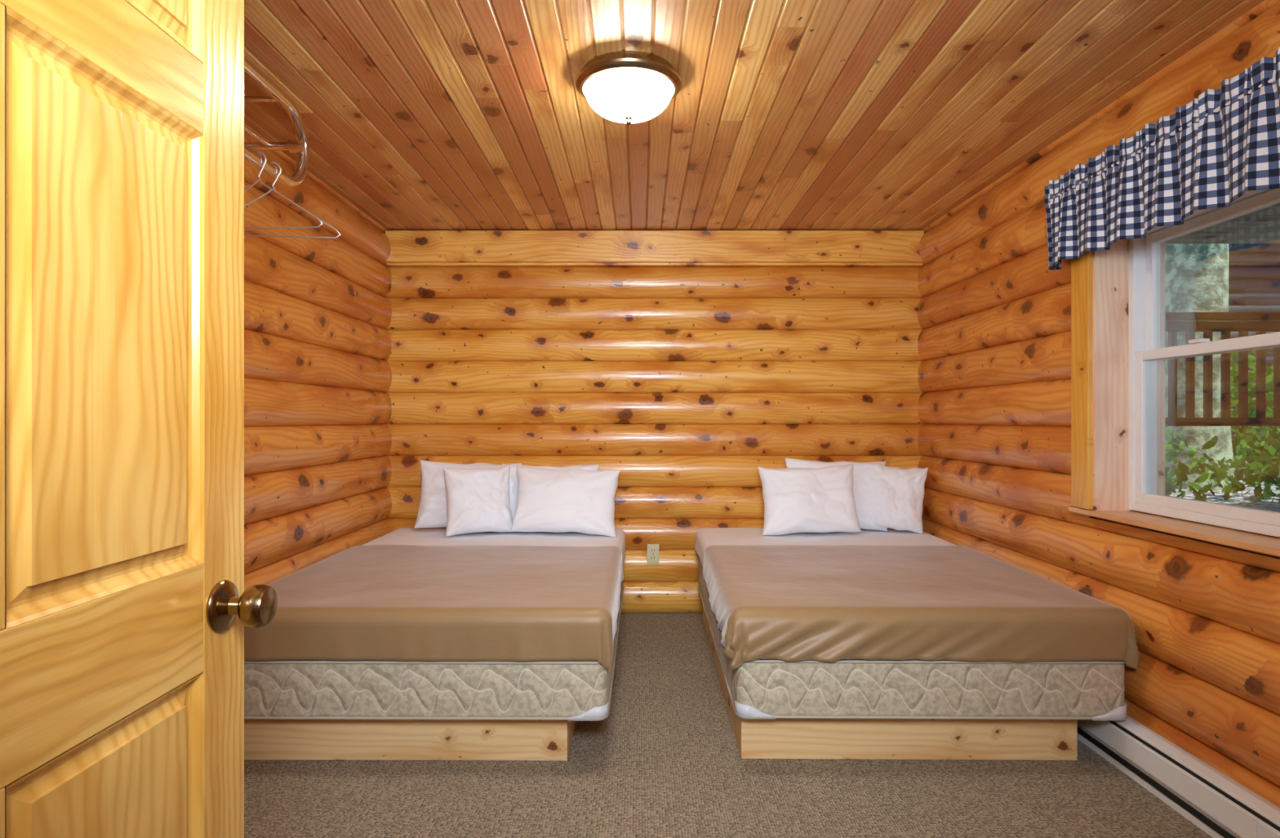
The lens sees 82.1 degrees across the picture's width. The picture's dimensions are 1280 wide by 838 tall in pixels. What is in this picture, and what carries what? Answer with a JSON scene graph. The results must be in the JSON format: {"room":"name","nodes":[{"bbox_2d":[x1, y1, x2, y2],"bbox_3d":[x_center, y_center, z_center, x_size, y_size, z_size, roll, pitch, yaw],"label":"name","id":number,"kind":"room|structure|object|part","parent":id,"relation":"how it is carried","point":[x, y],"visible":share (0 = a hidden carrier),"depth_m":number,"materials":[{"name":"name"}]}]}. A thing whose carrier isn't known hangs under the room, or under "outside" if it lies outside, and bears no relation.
{"room":"cabin bedroom","nodes":[
{"label":"cabin bedroom","id":0,"kind":"room"},
{"bbox_2d":[244,123,391,591],"bbox_3d":[-1.568,-0.004,2.260,0.174,2.347,4.480,0,0,0],"label":"wall","id":1,"kind":"structure","parent":0,"point":[317,311],"depth_m":3.33,"materials":[{"name":"brown wood"}]},
{"bbox_2d":[244,56,309,186],"bbox_3d":[-1.331,-0.943,2.094,0.309,0.302,1.088,0,0,0],"label":"rack","id":2,"kind":"object","parent":1,"relation":"attached to","point":[300,145],"visible":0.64,"depth_m":2.48,"materials":[{"name":"silver metal"}]},
{"bbox_2d":[244,151,322,230],"bbox_3d":[-1.200,-0.717,2.310,0.431,0.245,0.005,0,0,7],"label":"wire hanger","id":3,"kind":"object","parent":2,"relation":"hanging from","point":[262,153],"visible":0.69,"depth_m":2.30,"materials":[{"name":"metal"}]},
{"bbox_2d":[244,161,341,238],"bbox_3d":[-1.200,-0.717,2.400,0.431,0.245,0.005,0,0,-6],"label":"wire hanger","id":4,"kind":"object","parent":2,"relation":"hanging from","point":[276,163],"visible":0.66,"depth_m":2.40,"materials":[{"name":"metal"}]},
{"bbox_2d":[386,266,922,612],"bbox_3d":[0.087,-0.004,4.473,3.365,2.347,0.174,0,0,0],"label":"wall","id":5,"kind":"structure","parent":0,"point":[684,382],"depth_m":4.40,"materials":[{"name":"brown wood"}]},
{"bbox_2d":[647,543,658,563],"bbox_3d":[0.078,0.804,4.383,0.072,0.116,0.015,0,0,0],"label":"wall outlet","id":6,"kind":"object","parent":5,"relation":"attached to","point":[652,548],"visible":1,"depth_m":4.38,"materials":[{"name":"beige plastic"}]},
{"bbox_2d":[385,230,924,266],"bbox_3d":[0.087,-1.019,4.402,3.205,0.202,0.075,0,0,0],"label":"trim","id":7,"kind":"structure","parent":5,"relation":"attached to","point":[408,248],"depth_m":4.37,"materials":[{"name":"brown wood"}]},
{"bbox_2d":[244,612,1212,837],"bbox_3d":[0.128,1.210,1.250,3.565,0.080,6.620,0,0,0],"label":"floor","id":8,"kind":"structure","parent":0,"point":[665,760],"depth_m":2.32,"materials":[{"name":"carpet"}]},
{"bbox_2d":[244,527,625,759],"bbox_3d":[-0.772,0.897,3.388,1.383,0.544,1.962,0,0,0],"label":"bed","id":9,"kind":"object","parent":8,"relation":"on","point":[403,643],"visible":0.89,"depth_m":2.44,"materials":[{"name":"brown fabric"}]},
{"bbox_2d":[244,544,623,668],"bbox_3d":[-0.774,0.724,3.031,1.382,0.197,1.247,0,0,0],"label":"blanket","id":10,"kind":"object","parent":9,"relation":"on","point":[371,606],"depth_m":2.44,"materials":[{"name":"brown fabric"}]},
{"bbox_2d":[413,459,521,528],"bbox_3d":[-0.984,0.438,4.216,0.602,0.401,0.211,0,0,-7],"label":"pillow","id":11,"kind":"object","parent":9,"relation":"on","point":[432,511],"visible":0.32,"depth_m":4.16,"materials":[{"name":"white fabric"}]},
{"bbox_2d":[443,464,512,536],"bbox_3d":[-0.884,0.446,4.043,0.377,0.369,0.216,0,0,-27],"label":"pillow","id":12,"kind":"object","parent":9,"relation":"on","point":[478,500],"visible":1,"depth_m":3.99,"materials":[{"name":"white fabric"}]},
{"bbox_2d":[502,463,599,520],"bbox_3d":[-0.520,0.447,4.226,0.567,0.375,0.204,0,0,0],"label":"pillow","id":13,"kind":"object","parent":9,"relation":"on","point":[513,473],"visible":0.09,"depth_m":4.22,"materials":[{"name":"white fabric"}]},
{"bbox_2d":[510,465,620,537],"bbox_3d":[-0.411,0.451,4.052,0.595,0.381,0.213,0,0,5],"label":"pillow","id":14,"kind":"object","parent":9,"relation":"on","point":[549,500],"visible":1,"depth_m":3.99,"materials":[{"name":"white fabric"}]},
{"bbox_2d":[694,527,1138,759],"bbox_3d":[0.974,0.898,3.386,1.373,0.543,1.980,0,0,1],"label":"bed","id":15,"kind":"object","parent":8,"relation":"on","point":[892,643],"visible":0.95,"depth_m":2.44,"materials":[{"name":"brown fabric"}]},
{"bbox_2d":[757,463,861,534],"bbox_3d":[0.934,0.443,4.059,0.536,0.387,0.231,0,0,-6],"label":"pillow","id":16,"kind":"object","parent":15,"relation":"on","point":[797,500],"visible":1,"depth_m":3.99,"materials":[{"name":"white fabric"}]},
{"bbox_2d":[785,457,887,531],"bbox_3d":[1.127,0.433,4.217,0.601,0.416,0.184,0,0,-1],"label":"pillow","id":17,"kind":"object","parent":15,"relation":"on","point":[862,492],"visible":0.33,"depth_m":4.19,"materials":[{"name":"white fabric"}]},
{"bbox_2d":[867,462,928,533],"bbox_3d":[1.443,0.446,4.167,0.366,0.389,0.176,0,0,13],"label":"pillow","id":18,"kind":"object","parent":15,"relation":"on","point":[897,493],"visible":0.98,"depth_m":4.11,"materials":[{"name":"white fabric"}]},
{"bbox_2d":[702,544,1138,669],"bbox_3d":[0.969,0.724,3.029,1.370,0.196,1.262,0,0,1],"label":"blanket","id":19,"kind":"object","parent":15,"relation":"on","point":[780,606],"depth_m":2.44,"materials":[{"name":"brown fabric"}]},
{"bbox_3d":[-0.568,1.039,0.590,0.036,0.238,0.674,0,0,0],"label":"rail","id":20,"kind":"object","parent":8,"relation":"on","visible":0},
{"bbox_2d":[0,0,277,837],"bbox_3d":[-0.535,0.146,0.637,0.102,2.023,0.769,0,0,0],"label":"door","id":21,"kind":"structure","parent":20,"relation":"attached to","point":[104,184],"depth_m":0.79,"materials":[{"name":"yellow wood"}]},
{"bbox_3d":[-0.568,-0.088,0.590,0.036,0.540,0.095,0,0,0],"label":"mullion","id":22,"kind":"part","parent":21,"relation":"part of","materials":[{"name":"wood"}]},
{"bbox_3d":[-0.568,0.620,0.590,0.036,0.601,0.095,0,0,0],"label":"mullion","id":23,"kind":"part","parent":21,"relation":"part of","materials":[{"name":"brown wood"}]},
{"bbox_3d":[-0.568,0.251,0.590,0.036,0.137,0.674,0,0,0],"label":"rail","id":24,"kind":"part","parent":21,"relation":"part of","materials":[{"name":"wood"}]},
{"bbox_3d":[-0.568,-0.403,0.590,0.036,0.090,0.674,0,0,0],"label":"rail","id":25,"kind":"part","parent":21,"relation":"part of","materials":[{"name":"yellow wood"}]},
{"bbox_3d":[-0.568,0.620,0.782,0.036,0.601,0.290,0,0,0],"label":"raised panel","id":26,"kind":"part","parent":21,"relation":"part of","materials":[{"name":"brown wood"}]},
{"bbox_3d":[-0.568,-0.602,0.782,0.036,0.307,0.290,0,0,0],"label":"raised panel","id":27,"kind":"part","parent":21,"relation":"part of","materials":[{"name":"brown wood"}]},
{"bbox_3d":[-0.568,0.146,0.975,0.036,2.023,0.095,0,0,0],"label":"lock stile","id":28,"kind":"part","parent":21,"relation":"part of","materials":[{"name":"wood"}]},
{"bbox_3d":[-0.517,0.245,0.964,0.066,0.067,0.067,0,0,0],"label":"inside knob","id":29,"kind":"part","parent":21,"relation":"part of","materials":[{"name":"gold metal"}]},
{"bbox_2d":[244,0,1265,230],"bbox_3d":[0.128,-1.177,1.250,3.565,0.100,6.620,0,0,0],"label":"ceiling","id":30,"kind":"structure","parent":0,"point":[420,114],"depth_m":2.57,"materials":[{"name":"brown wood"}]},
{"bbox_2d":[575,49,681,124],"bbox_3d":[-0.037,-1.046,2.400,0.348,0.174,0.348,0,0,0],"label":"ceiling lamp","id":31,"kind":"object","parent":30,"relation":"attached to","point":[628,87],"depth_m":2.30,"materials":[{"name":"white glass"}]},
{"bbox_2d":[917,0,1279,807],"bbox_3d":[1.783,-0.004,2.260,0.254,2.347,4.480,0,0,0],"label":"wall","id":32,"kind":"structure","parent":0,"point":[994,341],"depth_m":2.91,"materials":[{"name":"brown wood"}]},
{"bbox_2d":[1071,250,1093,509],"bbox_3d":[1.668,-0.237,2.010,0.064,1.136,1.560,0,0,0],"label":"window trim","id":33,"kind":"structure","parent":32,"relation":"attached to","point":[1082,268],"depth_m":2.71,"materials":[{"name":"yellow wood"}]},
{"bbox_2d":[1044,47,1279,269],"bbox_3d":[1.609,-0.750,2.032,0.091,0.343,1.709,0,0,0],"label":"valance curtain","id":34,"kind":"object","parent":32,"relation":"hanging from","point":[1223,144],"visible":1,"depth_m":2.19,"materials":[{"name":"fabric"}]},
{"bbox_3d":[1.621,-0.853,2.030,0.067,0.012,1.688,0,0,0],"label":"curtain rod","id":35,"kind":"part","parent":34,"relation":"part of","materials":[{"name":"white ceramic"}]},
{"bbox_2d":[1068,506,1279,556],"bbox_3d":[1.772,0.343,1.998,0.276,0.020,1.615,0,0,0],"label":"window sill","id":36,"kind":"structure","parent":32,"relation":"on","point":[1253,541],"depth_m":2.23,"materials":[{"name":"brown wood"}]},
{"bbox_2d":[1077,714,1279,837],"bbox_3d":[1.625,1.084,1.925,0.065,0.170,3.050,0,0,0],"label":"baseboard heater","id":37,"kind":"object","parent":32,"relation":"attached to","point":[1213,801],"visible":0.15,"depth_m":2.17,"materials":[{"name":"white metal"}]},
{"bbox_2d":[1092,187,1279,537],"bbox_3d":[1.773,-0.235,2.010,0.274,1.140,1.360,0,0,0],"label":"window","id":38,"kind":"structure","parent":32,"relation":"in","point":[1136,246],"depth_m":2.64,"materials":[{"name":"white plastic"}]},
{"bbox_2d":[1188,337,1209,343],"bbox_3d":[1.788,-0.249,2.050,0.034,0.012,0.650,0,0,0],"label":"sash lock","id":39,"kind":"object","parent":38,"relation":"attached to","point":[1200,340],"visible":0.85,"depth_m":2.33,"materials":[{"name":"white plastic"}]},
{"bbox_3d":[1.796,0.028,2.007,0.030,0.542,1.268,0,0,0],"label":"sash","id":40,"kind":"part","parent":38,"relation":"part of","materials":[{"name":"white wood"}]},
{"bbox_3d":[1.832,-0.433,2.007,0.030,0.452,1.268,0,0,0],"label":"sash","id":41,"kind":"part","parent":38,"relation":"part of","materials":[{"name":"white wood"}]},
{"bbox_2d":[1164,202,1279,244],"bbox_3d":[4.058,-1.205,1.498,4.285,0.030,6.995,0,0,0],"label":"porch boards","id":42,"kind":"object","parent":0,"point":[1261,226],"visible":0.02,"depth_m":4.69,"materials":[{"name":"grey wood"}]},
{"label":"outside","id":43,"kind":"structure","parent":0,"visible":0},
{"bbox_2d":[1169,460,1279,511],"bbox_3d":[8.920,0.593,7.000,14.000,0.217,26.000,0,0,0],"label":"ground","id":44,"kind":"structure","parent":43,"point":[1236,499],"depth_m":6.06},
{"bbox_2d":[1164,244,1236,489],"bbox_3d":[6.000,-2.730,7.050,5.115,7.000,1.663,0,0,0],"label":"tree","id":45,"kind":"object","parent":44,"relation":"on","point":[1197,275],"visible":0.03,"depth_m":6.76,"materials":[{"name":"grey plant"}]},
{"bbox_2d":[1164,311,1279,426],"bbox_3d":[4.950,-0.030,5.200,5.100,1.500,0.100,0,0,0],"label":"deck railing","id":46,"kind":"object","parent":44,"relation":"on","point":[1260,322],"visible":0.2,"depth_m":5.18,"materials":[{"name":"brown wood"}]},
{"bbox_2d":[1164,392,1279,502],"bbox_3d":[5.598,0.155,5.749,4.879,1.020,0.778,0,0,0],"label":"shrub","id":47,"kind":"object","parent":44,"relation":"on","point":[1270,472],"visible":0.35,"depth_m":5.71,"materials":[{"name":"green plant"}]},
{"bbox_2d":[1228,244,1279,455],"bbox_3d":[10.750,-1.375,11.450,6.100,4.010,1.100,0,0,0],"label":"cabin","id":48,"kind":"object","parent":44,"relation":"on","point":[1254,269],"visible":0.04,"depth_m":11.40,"materials":[{"name":"brown wood"}]},
{"bbox_2d":[1230,336,1279,475],"bbox_3d":[7.343,-0.274,9.101,6.419,1.922,2.344,0,0,0],"label":"shrub","id":49,"kind":"object","parent":44,"relation":"on","point":[1247,433],"visible":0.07,"depth_m":8.56,"materials":[{"name":"green plant"}]}
]}

